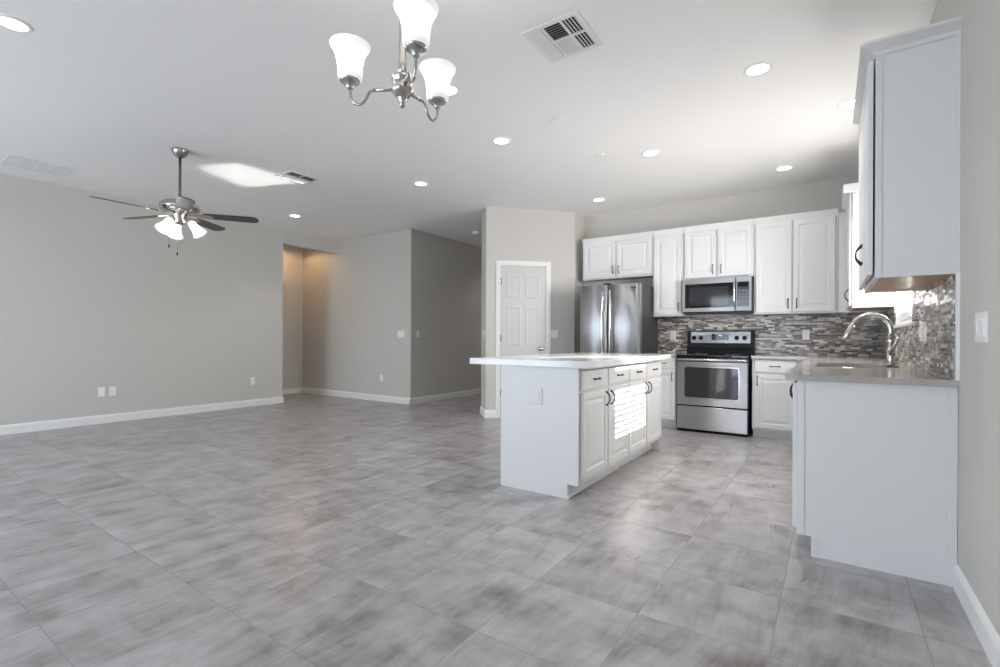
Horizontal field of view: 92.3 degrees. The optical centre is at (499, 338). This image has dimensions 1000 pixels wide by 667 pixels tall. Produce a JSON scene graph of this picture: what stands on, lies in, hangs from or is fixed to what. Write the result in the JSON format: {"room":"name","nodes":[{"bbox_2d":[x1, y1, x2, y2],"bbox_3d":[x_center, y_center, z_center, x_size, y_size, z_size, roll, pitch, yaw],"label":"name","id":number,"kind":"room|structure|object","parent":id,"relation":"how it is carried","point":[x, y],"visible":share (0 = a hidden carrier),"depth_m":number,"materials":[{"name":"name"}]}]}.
{"room":"open-plan kitchen","nodes":[
{"label":"open-plan kitchen","id":0,"kind":"room"},
{"bbox_2d":[0,173,338,424],"bbox_3d":[-5.882,-0.389,5.953,1.270,2.905,8.550,0,0,34],"label":"wall","id":1,"kind":"structure","parent":0,"point":[92,297],"depth_m":6.34,"materials":[{"name":"grey paint"}]},
{"bbox_2d":[98,387,104,396],"bbox_3d":[-5.031,0.667,6.069,0.009,0.115,0.070,0,0,34],"label":"electrical outlet","id":2,"kind":"object","parent":1,"relation":"attached to","point":[101,390],"visible":1,"depth_m":6.06,"materials":[{"name":"white plastic"}]},
{"bbox_2d":[109,386,115,395],"bbox_3d":[-4.966,0.667,6.162,0.009,0.115,0.070,0,0,34],"label":"outlet","id":3,"kind":"object","parent":1,"relation":"attached to","point":[112,390],"visible":1,"depth_m":6.16,"materials":[{"name":"white plastic"}]},
{"bbox_2d":[0,396,283,434],"bbox_3d":[-5.771,1.010,5.118,0.166,0.108,7.306,0,0,34],"label":"baseboard","id":4,"kind":"structure","parent":1,"relation":"attached to","point":[108,418],"depth_m":6.29,"materials":[{"name":"white paint"}]},
{"bbox_2d":[250,377,254,384],"bbox_3d":[-3.940,0.668,7.655,0.009,0.115,0.070,0,0,34],"label":"outlet","id":5,"kind":"object","parent":1,"relation":"attached to","point":[252,379],"visible":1,"depth_m":7.65,"materials":[{"name":"white plastic"}]},
{"bbox_2d":[303,229,481,397],"bbox_3d":[-1.605,-0.372,10.385,3.002,2.905,3.900,0,0,34],"label":"wall","id":6,"kind":"structure","parent":0,"point":[357,299],"depth_m":8.64,"materials":[{"name":"grey paint"}]},
{"bbox_2d":[282,387,480,404],"bbox_3d":[-1.654,1.026,9.108,5.811,0.108,2.401,0,0,-18],"label":"baseboard","id":7,"kind":"structure","parent":6,"relation":"attached to","point":[392,399],"depth_m":8.70,"materials":[{"name":"white paint"}]},
{"bbox_2d":[398,331,404,336],"bbox_3d":[-1.659,-0.085,8.048,0.162,0.115,0.012,0,0,34],"label":"light switch","id":8,"kind":"object","parent":6,"relation":"attached to","point":[400,333],"visible":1,"depth_m":8.04,"materials":[{"name":"white plastic"}]},
{"bbox_2d":[0,0,936,246],"bbox_3d":[-1.435,-1.899,5.177,9.570,0.150,12.700,0,0,34],"label":"ceiling","id":9,"kind":"structure","parent":0,"point":[102,90],"depth_m":3.74,"materials":[{"name":"white paint"}]},
{"bbox_2d":[0,13,33,32],"bbox_3d":[-2.825,-1.825,2.783,0.184,0.008,0.184,0,0,34],"label":"recessed light","id":10,"kind":"object","parent":9,"relation":"in","point":[12,23],"visible":1,"depth_m":2.79,"materials":[{"name":"white glass"}]},
{"bbox_2d":[0,154,73,176],"bbox_3d":[-4.905,-1.833,5.097,0.420,0.008,0.490,0,0,34],"label":"ceiling vent","id":11,"kind":"object","parent":9,"relation":"in","point":[11,160],"visible":1,"depth_m":5.08,"materials":[{"name":"white metal"}]},
{"bbox_2d":[89,147,258,254],"bbox_3d":[-3.126,-1.318,4.613,1.322,1.025,1.273,0,0,34],"label":"ceiling fan","id":12,"kind":"object","parent":9,"relation":"hanging from","point":[181,207],"visible":1,"depth_m":4.64,"materials":[{"name":"silver metal"}]},
{"bbox_2d":[289,214,301,216],"bbox_3d":[-3.037,-1.826,7.122,0.184,0.008,0.184,0,0,34],"label":"recessed light","id":13,"kind":"object","parent":9,"relation":"in","point":[291,215],"visible":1,"depth_m":7.10,"materials":[{"name":"white glass"}]},
{"bbox_2d":[275,170,319,184],"bbox_3d":[-2.284,-1.822,5.433,0.300,0.010,0.360,0,0,34],"label":"ceiling vent","id":14,"kind":"object","parent":9,"relation":"in","point":[290,175],"visible":1,"depth_m":5.42,"materials":[{"name":"white metal"}]},
{"bbox_2d":[329,0,455,121],"bbox_3d":[-0.299,-1.291,1.628,0.445,1.057,0.407,0,0,34],"label":"chandelier","id":15,"kind":"object","parent":9,"relation":"hanging from","point":[416,17],"visible":1,"depth_m":1.57,"materials":[{"name":"white glass"}]},
{"bbox_2d":[413,181,428,185],"bbox_3d":[-0.925,-1.817,5.627,0.184,0.008,0.184,0,0,34],"label":"recessed light","id":16,"kind":"object","parent":9,"relation":"in","point":[417,183],"visible":1,"depth_m":5.61,"materials":[{"name":"white glass"}]},
{"bbox_2d":[448,83,459,95],"bbox_3d":[-0.381,-1.815,3.506,0.184,0.008,0.184,0,0,34],"label":"recessed light","id":17,"kind":"object","parent":9,"relation":"in","point":[454,89],"visible":0.42,"depth_m":3.51,"materials":[{"name":"white glass"}]},
{"bbox_2d":[492,136,511,144],"bbox_3d":[0.015,-1.814,4.399,0.184,0.008,0.184,0,0,34],"label":"recessed light","id":18,"kind":"object","parent":9,"relation":"in","point":[500,140],"visible":1,"depth_m":4.39,"materials":[{"name":"white glass"}]},
{"bbox_2d":[551,117,566,125],"bbox_3d":[0.491,-1.808,4.004,0.140,0.015,0.140,0,0,34],"label":"smoke detector","id":19,"kind":"object","parent":9,"relation":"attached to","point":[558,121],"visible":1,"depth_m":3.98,"materials":[{"name":"white plastic"}]},
{"bbox_2d":[521,9,602,63],"bbox_3d":[0.379,-1.811,2.899,0.360,0.010,0.370,0,0,34],"label":"ceiling vent","id":20,"kind":"object","parent":9,"relation":"in","point":[569,34],"visible":1,"depth_m":2.88,"materials":[{"name":"white metal"}]},
{"bbox_2d":[592,197,605,201],"bbox_3d":[1.283,-1.809,6.245,0.184,0.008,0.184,0,0,34],"label":"recessed light","id":21,"kind":"object","parent":9,"relation":"in","point":[599,199],"visible":1,"depth_m":6.23,"materials":[{"name":"white glass"}]},
{"bbox_2d":[594,153,603,157],"bbox_3d":[0.976,-1.806,4.739,0.104,0.015,0.104,0,0,34],"label":"smoke detector","id":22,"kind":"object","parent":9,"relation":"attached to","point":[597,155],"visible":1,"depth_m":4.71,"materials":[{"name":"white plastic"}]},
{"bbox_2d":[641,149,660,156],"bbox_3d":[1.466,-1.808,4.676,0.184,0.008,0.184,0,0,34],"label":"recessed light","id":23,"kind":"object","parent":9,"relation":"in","point":[651,152],"visible":1,"depth_m":4.66,"materials":[{"name":"white glass"}]},
{"bbox_2d":[743,61,773,76],"bbox_3d":[1.729,-1.807,3.221,0.184,0.008,0.184,0,0,34],"label":"recessed light","id":24,"kind":"object","parent":9,"relation":"in","point":[762,67],"visible":1,"depth_m":3.21,"materials":[{"name":"white glass"}]},
{"bbox_2d":[774,165,793,170],"bbox_3d":[2.997,-1.802,5.068,0.184,0.008,0.184,0,0,34],"label":"recessed light","id":25,"kind":"object","parent":9,"relation":"in","point":[783,167],"visible":1,"depth_m":5.05,"materials":[{"name":"white paint"}]},
{"bbox_2d":[836,97,854,108],"bbox_3d":[2.683,-1.803,3.682,0.184,0.008,0.184,0,0,34],"label":"recessed light","id":26,"kind":"object","parent":9,"relation":"in","point":[848,103],"visible":0.68,"depth_m":3.69,"materials":[{"name":"white paint"}]},
{"bbox_2d":[0,393,991,666],"bbox_3d":[-1.447,1.141,5.177,9.570,0.120,12.700,0,0,34],"label":"floor","id":27,"kind":"structure","parent":0,"point":[307,529],"depth_m":2.35,"materials":[{"name":"tile"}]},
{"bbox_2d":[501,364,628,498],"bbox_3d":[0.551,0.643,3.769,0.686,0.893,0.937,0,0,34],"label":"base cabinet","id":28,"kind":"object","parent":27,"relation":"on","point":[578,436],"visible":1,"depth_m":3.42,"materials":[{"name":"white paint"}]},
{"bbox_2d":[528,387,542,404],"bbox_3d":[0.248,0.403,3.410,0.116,0.115,0.009,0,0,34],"label":"outlet","id":29,"kind":"object","parent":28,"relation":"attached to","point":[534,394],"visible":1,"depth_m":3.41,"materials":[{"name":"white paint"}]},
{"bbox_2d":[580,283,657,353],"bbox_3d":[1.549,0.193,6.320,0.797,1.800,0.828,0,0,34],"label":"refrigerator","id":30,"kind":"object","parent":27,"relation":"on","point":[614,318],"visible":0.56,"depth_m":6.03,"materials":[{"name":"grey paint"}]},
{"bbox_2d":[618,360,660,467],"bbox_3d":[1.082,0.645,4.542,0.686,0.893,0.936,0,0,34],"label":"base cabinet","id":31,"kind":"object","parent":27,"relation":"on","point":[644,381],"visible":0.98,"depth_m":4.31,"materials":[{"name":"white paint"}]},
{"bbox_2d":[470,353,670,368],"bbox_3d":[0.737,0.173,4.261,0.990,0.046,2.000,0,0,34],"label":"countertop","id":32,"kind":"structure","parent":31,"relation":"on","point":[563,360],"depth_m":3.64,"materials":[{"name":"white stone"}]},
{"bbox_2d":[660,357,676,428],"bbox_3d":[2.142,0.654,6.120,0.345,0.884,0.643,0,0,34],"label":"base cabinet","id":33,"kind":"object","parent":27,"relation":"on","point":[669,366],"visible":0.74,"depth_m":5.84,"materials":[{"name":"white paint"}]},
{"bbox_2d":[649,353,685,356],"bbox_3d":[2.141,0.196,6.115,0.345,0.030,0.635,0,0,34],"label":"countertop","id":34,"kind":"structure","parent":33,"relation":"on","point":[672,354],"depth_m":6.01,"materials":[{"name":"beige stone"}]},
{"bbox_2d":[676,330,754,436],"bbox_3d":[2.588,0.495,5.771,0.780,1.205,0.662,0,0,34],"label":"range","id":35,"kind":"object","parent":27,"relation":"on","point":[714,376],"visible":1,"depth_m":5.59,"materials":[{"name":"silver metal"}]},
{"bbox_2d":[676,353,751,357],"bbox_3d":[2.585,0.199,5.767,0.778,0.027,0.545,0,0,34],"label":"cooktop","id":36,"kind":"object","parent":35,"relation":"in","point":[688,355],"depth_m":5.69,"materials":[{"name":"black glass"}]},
{"bbox_2d":[752,358,802,440],"bbox_3d":[3.167,0.658,5.415,0.518,0.884,0.643,0,0,34],"label":"base cabinet","id":37,"kind":"object","parent":27,"relation":"on","point":[772,402],"visible":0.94,"depth_m":5.22,"materials":[{"name":"white paint"}]},
{"bbox_2d":[789,380,957,586],"bbox_3d":[1.960,0.653,2.618,0.656,0.884,0.781,0,0,34],"label":"base cabinet","id":38,"kind":"object","parent":27,"relation":"on","point":[875,466],"visible":0.95,"depth_m":2.27,"materials":[{"name":"white paint"}]},
{"bbox_2d":[751,354,959,386],"bbox_3d":[2.563,0.198,3.955,1.183,0.030,3.718,0,0,34],"label":"countertop","id":39,"kind":"structure","parent":38,"relation":"on","point":[872,370],"depth_m":2.61,"materials":[{"name":"beige stone"}]},
{"bbox_2d":[841,312,899,366],"bbox_3d":[2.529,0.000,3.297,0.311,0.365,0.260,0,0,34],"label":"faucet","id":40,"kind":"object","parent":39,"relation":"on","point":[891,345],"visible":0.99,"depth_m":3.23,"materials":[{"name":"silver metal"}]},
{"bbox_2d":[481,207,584,417],"bbox_3d":[1.255,-0.360,8.205,1.213,2.905,4.255,0,0,34],"label":"wall","id":41,"kind":"structure","parent":0,"point":[509,234],"depth_m":6.78,"materials":[{"name":"grey paint"}]},
{"bbox_2d":[480,406,495,417],"bbox_3d":[0.382,1.034,6.942,1.292,0.108,0.456,0,0,-11],"label":"baseboard","id":42,"kind":"structure","parent":41,"relation":"attached to","point":[485,413],"depth_m":6.62,"materials":[{"name":"white paint"}]},
{"bbox_2d":[495,260,550,417],"bbox_3d":[0.332,0.001,6.676,0.783,2.175,0.080,0,0,-11],"label":"door","id":43,"kind":"structure","parent":41,"relation":"in","point":[523,319],"depth_m":6.70,"materials":[{"name":"white paint"}]},
{"bbox_2d":[551,330,557,337],"bbox_3d":[0.765,-0.070,6.790,0.116,0.115,0.012,0,0,-10],"label":"light switch","id":44,"kind":"object","parent":41,"relation":"attached to","point":[554,333],"visible":1,"depth_m":6.79,"materials":[{"name":"white plastic"}]},
{"bbox_2d":[584,175,882,354],"bbox_3d":[2.776,-0.354,6.150,3.621,2.905,0.120,0,0,34],"label":"wall","id":45,"kind":"structure","parent":0,"point":[825,194],"depth_m":6.06,"materials":[{"name":"grey paint"}]},
{"bbox_2d":[582,231,652,282],"bbox_3d":[1.652,-1.114,6.631,0.987,0.575,0.363,0,0,34],"label":"upper cabinet","id":46,"kind":"object","parent":45,"relation":"attached to","point":[625,256],"visible":0.95,"depth_m":6.50,"materials":[{"name":"white paint"}]},
{"bbox_2d":[653,227,688,317],"bbox_3d":[2.216,-0.844,6.243,0.376,1.110,0.363,0,0,34],"label":"upper cabinet","id":47,"kind":"object","parent":45,"relation":"attached to","point":[668,244],"visible":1,"depth_m":6.12,"materials":[{"name":"white paint"}]},
{"bbox_2d":[683,218,753,279],"bbox_3d":[2.698,-1.065,5.912,0.782,0.665,0.363,0,0,34],"label":"upper cabinet","id":48,"kind":"object","parent":45,"relation":"attached to","point":[722,249],"visible":0.95,"depth_m":5.78,"materials":[{"name":"white paint"}]},
{"bbox_2d":[682,276,753,314],"bbox_3d":[2.670,-0.520,5.875,0.770,0.415,0.424,0,0,34],"label":"microwave","id":49,"kind":"object","parent":48,"relation":"attached to","point":[728,295],"visible":1,"depth_m":5.72,"materials":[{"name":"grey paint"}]},
{"bbox_2d":[658,312,881,356],"bbox_3d":[3.068,-0.053,5.870,2.520,0.476,0.010,0,0,34],"label":"backsplash","id":50,"kind":"structure","parent":45,"relation":"attached to","point":[774,334],"depth_m":5.62,"materials":[{"name":"tile"}]},
{"bbox_2d":[670,331,675,338],"bbox_3d":[2.298,-0.054,6.387,0.070,0.115,0.009,0,0,34],"label":"outlet","id":51,"kind":"object","parent":50,"relation":"attached to","point":[672,333],"visible":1,"depth_m":6.38,"materials":[{"name":"white plastic"}]},
{"bbox_2d":[802,330,809,339],"bbox_3d":[3.527,-0.049,5.542,0.070,0.115,0.009,0,0,34],"label":"outlet","id":52,"kind":"object","parent":50,"relation":"attached to","point":[805,333],"visible":1,"depth_m":5.54,"materials":[{"name":"white plastic"}]},
{"bbox_2d":[754,208,837,314],"bbox_3d":[3.351,-0.840,5.463,0.798,1.110,0.363,0,0,34],"label":"upper cabinet","id":53,"kind":"object","parent":45,"relation":"attached to","point":[796,254],"visible":1,"depth_m":5.33,"materials":[{"name":"white paint"}]},
{"bbox_2d":[930,0,999,636],"bbox_3d":[1.545,-0.359,1.293,0.150,2.905,9.280,0,0,34],"label":"wall","id":54,"kind":"structure","parent":0,"point":[978,503],"depth_m":1.81,"materials":[{"name":"grey paint"}]},
{"bbox_2d":[838,182,895,311],"bbox_3d":[3.514,-0.842,4.638,0.395,1.115,0.929,0,0,34],"label":"upper cabinet","id":55,"kind":"object","parent":54,"relation":"attached to","point":[850,299],"visible":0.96,"depth_m":4.35,"materials":[{"name":"white paint"}]},
{"bbox_2d":[893,291,911,327],"bbox_3d":[3.151,-0.647,3.648,0.172,1.107,1.100,0,0,34],"label":"window","id":56,"kind":"structure","parent":54,"relation":"in","point":[899,312],"depth_m":4.09,"materials":[{"name":"white glass"}]},
{"bbox_2d":[899,292,911,323],"bbox_3d":[3.135,-0.653,3.659,0.060,1.066,1.044,0,0,34],"label":"window blind","id":57,"kind":"object","parent":56,"relation":"attached to","point":[902,293],"visible":0.12,"depth_m":3.88,"materials":[{"name":"white paint"}]},
{"bbox_2d":[853,15,963,292],"bbox_3d":[2.106,-0.834,2.552,0.354,1.092,0.981,0,0,34],"label":"upper cabinet","id":58,"kind":"object","parent":54,"relation":"attached to","point":[907,104],"visible":0.99,"depth_m":2.20,"materials":[{"name":"white paint"}]},
{"bbox_2d":[882,274,954,379],"bbox_3d":[3.054,-0.558,3.630,0.010,1.486,3.700,0,0,34],"label":"backsplash","id":59,"kind":"structure","parent":54,"relation":"attached to","point":[935,305],"depth_m":2.64,"materials":[{"name":"tile"}]},
{"bbox_2d":[919,321,926,341],"bbox_3d":[2.457,-0.042,2.783,0.012,0.112,0.257,0,0,34],"label":"light switch","id":60,"kind":"object","parent":59,"relation":"attached to","point":[923,325],"visible":1,"depth_m":2.77,"materials":[{"name":"white plastic"}]},
{"bbox_2d":[955,272,959,380],"bbox_3d":[2.000,-0.054,2.101,0.013,0.471,0.012,0,0,34],"label":"trim","id":61,"kind":"structure","parent":54,"relation":"attached to","point":[957,275],"depth_m":2.10,"materials":[{"name":"white paint"}]},
{"bbox_2d":[953,565,999,666],"bbox_3d":[0.421,1.035,-0.189,0.016,0.108,5.570,0,0,34],"label":"baseboard","id":62,"kind":"structure","parent":54,"relation":"attached to","point":[985,631],"depth_m":1.77,"materials":[{"name":"white paint"}]},
{"bbox_2d":[974,311,987,342],"bbox_3d":[1.785,-0.043,1.788,0.012,0.115,0.162,0,0,34],"label":"light switch","id":63,"kind":"object","parent":54,"relation":"attached to","point":[981,318],"visible":1,"depth_m":1.76,"materials":[{"name":"white plastic"}]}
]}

